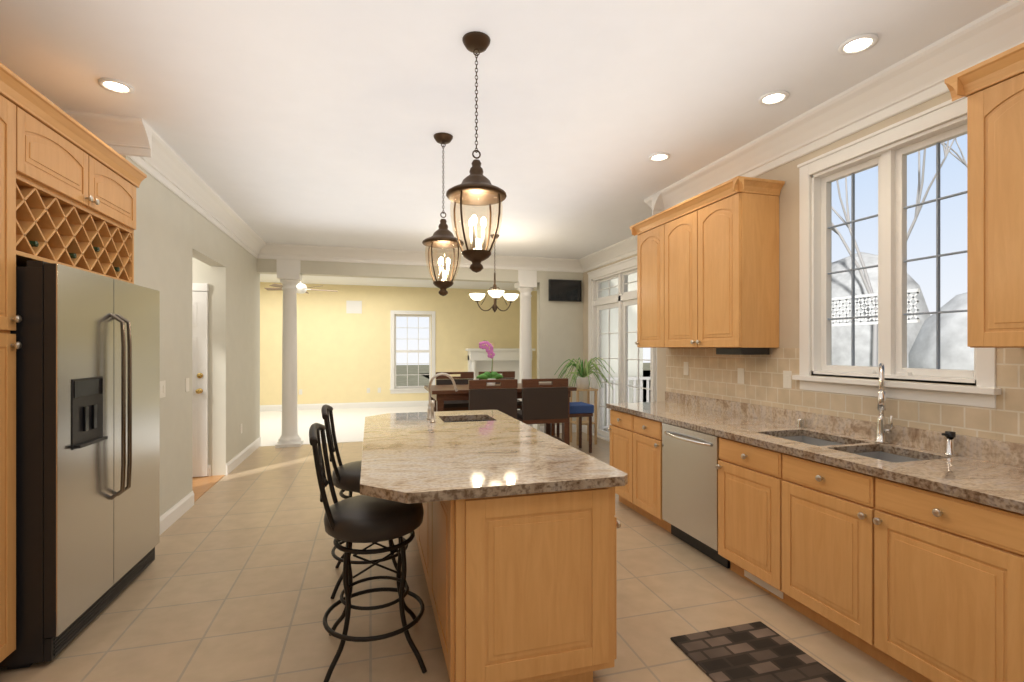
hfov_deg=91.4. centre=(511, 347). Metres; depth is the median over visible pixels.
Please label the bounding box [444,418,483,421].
sink
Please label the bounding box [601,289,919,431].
deck
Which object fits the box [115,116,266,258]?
crown molding
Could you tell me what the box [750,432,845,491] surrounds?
sink
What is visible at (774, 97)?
recessed light
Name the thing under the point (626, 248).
crown molding
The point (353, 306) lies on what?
air vent
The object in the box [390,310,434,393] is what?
window
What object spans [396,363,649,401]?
ground
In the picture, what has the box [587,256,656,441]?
patio door
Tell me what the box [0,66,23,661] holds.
tall cabinet
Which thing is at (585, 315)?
wall
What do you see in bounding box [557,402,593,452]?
stool
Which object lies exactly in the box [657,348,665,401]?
wall
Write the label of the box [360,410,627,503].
island countertop
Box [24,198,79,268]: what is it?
wine rack
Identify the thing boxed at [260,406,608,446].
floor
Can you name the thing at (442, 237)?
pendant lantern
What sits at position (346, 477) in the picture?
bar stool
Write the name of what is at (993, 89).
upper cabinet
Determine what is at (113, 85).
recessed light
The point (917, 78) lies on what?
crown molding
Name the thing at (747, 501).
base cabinet
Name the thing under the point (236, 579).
floor
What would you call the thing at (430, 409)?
island faucet
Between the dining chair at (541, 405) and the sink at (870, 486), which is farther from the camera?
the dining chair at (541, 405)
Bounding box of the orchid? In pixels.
[476,341,502,385]
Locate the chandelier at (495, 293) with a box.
[469,234,518,311]
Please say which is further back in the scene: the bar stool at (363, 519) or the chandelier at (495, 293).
the chandelier at (495, 293)
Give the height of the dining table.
0.930 m
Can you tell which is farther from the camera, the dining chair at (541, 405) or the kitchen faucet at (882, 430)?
the dining chair at (541, 405)
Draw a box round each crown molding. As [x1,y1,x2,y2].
[63,110,118,152]
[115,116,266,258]
[579,235,636,271]
[644,0,1023,215]
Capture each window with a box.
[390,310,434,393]
[792,97,1000,407]
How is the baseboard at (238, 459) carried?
attached to the wall at (181, 246)
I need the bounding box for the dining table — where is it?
[424,383,576,444]
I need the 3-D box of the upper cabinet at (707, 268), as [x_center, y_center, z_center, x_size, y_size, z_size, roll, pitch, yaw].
[1.591,-0.580,3.951,0.338,1.160,0.977,0,0,-16]
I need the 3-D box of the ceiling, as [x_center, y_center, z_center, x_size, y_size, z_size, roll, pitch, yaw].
[-2.032,-1.540,4.335,10.850,0.120,15.750,0,0,-16]
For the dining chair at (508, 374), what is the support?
on the floor at (236, 579)
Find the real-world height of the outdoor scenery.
13.815 m
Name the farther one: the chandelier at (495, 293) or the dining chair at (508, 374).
the dining chair at (508, 374)
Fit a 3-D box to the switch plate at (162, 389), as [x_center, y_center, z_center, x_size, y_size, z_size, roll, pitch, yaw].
[-2.728,0.325,3.894,0.011,0.130,0.140,0,0,-16]
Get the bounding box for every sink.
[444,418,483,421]
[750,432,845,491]
[822,448,953,503]
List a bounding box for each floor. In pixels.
[0,432,911,681]
[192,475,224,501]
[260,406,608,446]
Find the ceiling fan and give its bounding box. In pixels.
[265,282,337,293]
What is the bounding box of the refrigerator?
[0,260,159,669]
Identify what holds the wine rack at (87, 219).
attached to the dining room and kitchen
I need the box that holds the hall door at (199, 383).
[192,283,208,476]
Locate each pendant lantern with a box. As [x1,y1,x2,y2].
[422,132,463,295]
[446,31,506,272]
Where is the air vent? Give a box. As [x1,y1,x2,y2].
[346,301,361,313]
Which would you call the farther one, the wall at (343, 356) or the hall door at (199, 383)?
the wall at (343, 356)
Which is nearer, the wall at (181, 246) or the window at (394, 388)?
the wall at (181, 246)
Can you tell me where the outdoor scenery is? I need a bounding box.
[832,138,973,369]
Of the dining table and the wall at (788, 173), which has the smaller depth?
the wall at (788, 173)
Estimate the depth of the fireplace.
12.50 m
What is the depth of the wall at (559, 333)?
8.51 m
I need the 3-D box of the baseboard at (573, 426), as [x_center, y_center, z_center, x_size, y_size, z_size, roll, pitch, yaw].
[0.844,1.375,8.441,0.780,0.130,0.015,0,0,-16]
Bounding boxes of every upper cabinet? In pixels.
[24,86,139,229]
[634,214,657,347]
[658,176,781,349]
[958,42,1023,347]
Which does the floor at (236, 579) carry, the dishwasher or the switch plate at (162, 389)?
the dishwasher
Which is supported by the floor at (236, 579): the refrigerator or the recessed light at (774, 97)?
the refrigerator
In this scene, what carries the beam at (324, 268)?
attached to the ceiling
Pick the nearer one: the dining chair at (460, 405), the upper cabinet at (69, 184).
the upper cabinet at (69, 184)
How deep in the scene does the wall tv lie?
8.38 m
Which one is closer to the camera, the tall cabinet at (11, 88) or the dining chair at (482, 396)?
the tall cabinet at (11, 88)
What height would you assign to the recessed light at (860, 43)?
0.011 m
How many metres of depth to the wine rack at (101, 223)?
2.97 m
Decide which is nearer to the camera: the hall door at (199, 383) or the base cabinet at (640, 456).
the base cabinet at (640, 456)
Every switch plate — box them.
[160,380,165,397]
[185,378,188,391]
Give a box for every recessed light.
[98,78,133,94]
[649,152,669,161]
[758,90,788,105]
[838,33,877,54]
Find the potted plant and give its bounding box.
[555,357,614,445]
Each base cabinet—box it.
[610,432,733,532]
[718,472,821,598]
[778,492,1023,681]
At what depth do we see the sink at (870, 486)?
2.25 m
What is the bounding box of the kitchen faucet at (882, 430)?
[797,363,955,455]
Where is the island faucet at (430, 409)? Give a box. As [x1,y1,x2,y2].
[426,373,457,421]
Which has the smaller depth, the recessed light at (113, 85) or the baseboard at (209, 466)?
the recessed light at (113, 85)
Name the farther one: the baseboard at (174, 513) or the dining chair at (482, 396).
the dining chair at (482, 396)
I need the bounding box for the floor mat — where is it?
[670,621,845,681]
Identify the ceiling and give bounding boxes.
[0,0,1011,290]
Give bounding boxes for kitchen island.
[414,486,620,681]
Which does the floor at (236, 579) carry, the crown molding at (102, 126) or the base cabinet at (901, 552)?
the base cabinet at (901, 552)
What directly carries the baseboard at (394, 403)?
attached to the wall at (343, 356)
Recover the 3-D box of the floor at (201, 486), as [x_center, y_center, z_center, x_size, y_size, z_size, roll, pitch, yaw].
[-3.769,1.487,4.909,1.420,0.106,1.100,0,0,-16]
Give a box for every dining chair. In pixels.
[436,372,473,410]
[468,379,517,418]
[478,371,521,409]
[517,378,567,443]
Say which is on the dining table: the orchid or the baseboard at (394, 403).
the orchid
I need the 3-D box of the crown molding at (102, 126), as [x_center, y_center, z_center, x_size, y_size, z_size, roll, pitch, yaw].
[-2.890,-1.380,3.163,0.660,0.200,0.150,0,0,-16]
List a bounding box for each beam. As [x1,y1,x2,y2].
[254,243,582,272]
[257,259,539,282]
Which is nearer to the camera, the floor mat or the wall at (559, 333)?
the floor mat
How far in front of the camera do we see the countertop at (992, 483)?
2.47 m
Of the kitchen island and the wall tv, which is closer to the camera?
the kitchen island
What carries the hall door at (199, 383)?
in the wall at (181, 246)
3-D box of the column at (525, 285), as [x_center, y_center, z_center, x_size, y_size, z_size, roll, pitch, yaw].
[0.227,0.080,8.378,0.340,2.720,0.340,0,0,-16]
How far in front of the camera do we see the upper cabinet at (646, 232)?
4.57 m
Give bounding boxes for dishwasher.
[662,422,729,567]
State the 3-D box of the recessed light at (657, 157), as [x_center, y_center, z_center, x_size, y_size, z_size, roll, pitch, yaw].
[1.140,-1.474,3.867,0.159,0.011,0.159,0,0,-22]
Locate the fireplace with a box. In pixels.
[465,348,534,399]
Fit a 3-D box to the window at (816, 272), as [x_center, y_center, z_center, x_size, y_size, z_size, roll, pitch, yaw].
[2.133,-0.472,2.838,0.210,1.505,1.130,0,0,-16]
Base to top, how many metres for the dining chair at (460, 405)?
1.080 m
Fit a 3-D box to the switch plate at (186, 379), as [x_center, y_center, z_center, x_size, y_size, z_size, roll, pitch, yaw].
[-2.886,0.330,4.442,0.006,0.120,0.080,0,0,-16]
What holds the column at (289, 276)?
on the floor at (236, 579)
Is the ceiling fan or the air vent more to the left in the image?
the ceiling fan
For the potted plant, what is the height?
1.299 m
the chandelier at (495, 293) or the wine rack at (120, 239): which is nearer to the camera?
the wine rack at (120, 239)
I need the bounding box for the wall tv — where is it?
[549,279,581,301]
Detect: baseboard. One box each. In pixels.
[160,491,193,534]
[203,465,210,476]
[226,437,260,474]
[260,400,428,410]
[540,425,583,432]
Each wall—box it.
[121,155,259,515]
[260,282,536,404]
[537,271,642,430]
[583,254,636,420]
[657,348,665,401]
[755,91,1023,385]
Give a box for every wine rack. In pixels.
[24,182,59,265]
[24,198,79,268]
[80,206,95,273]
[96,214,107,276]
[108,218,133,283]
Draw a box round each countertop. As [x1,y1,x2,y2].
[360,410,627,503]
[606,400,1023,515]
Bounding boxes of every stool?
[309,423,426,681]
[321,404,407,598]
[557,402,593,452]
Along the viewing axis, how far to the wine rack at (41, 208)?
2.42 m
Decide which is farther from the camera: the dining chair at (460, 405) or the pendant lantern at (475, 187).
the dining chair at (460, 405)
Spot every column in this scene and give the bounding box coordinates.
[275,259,303,447]
[514,270,536,427]

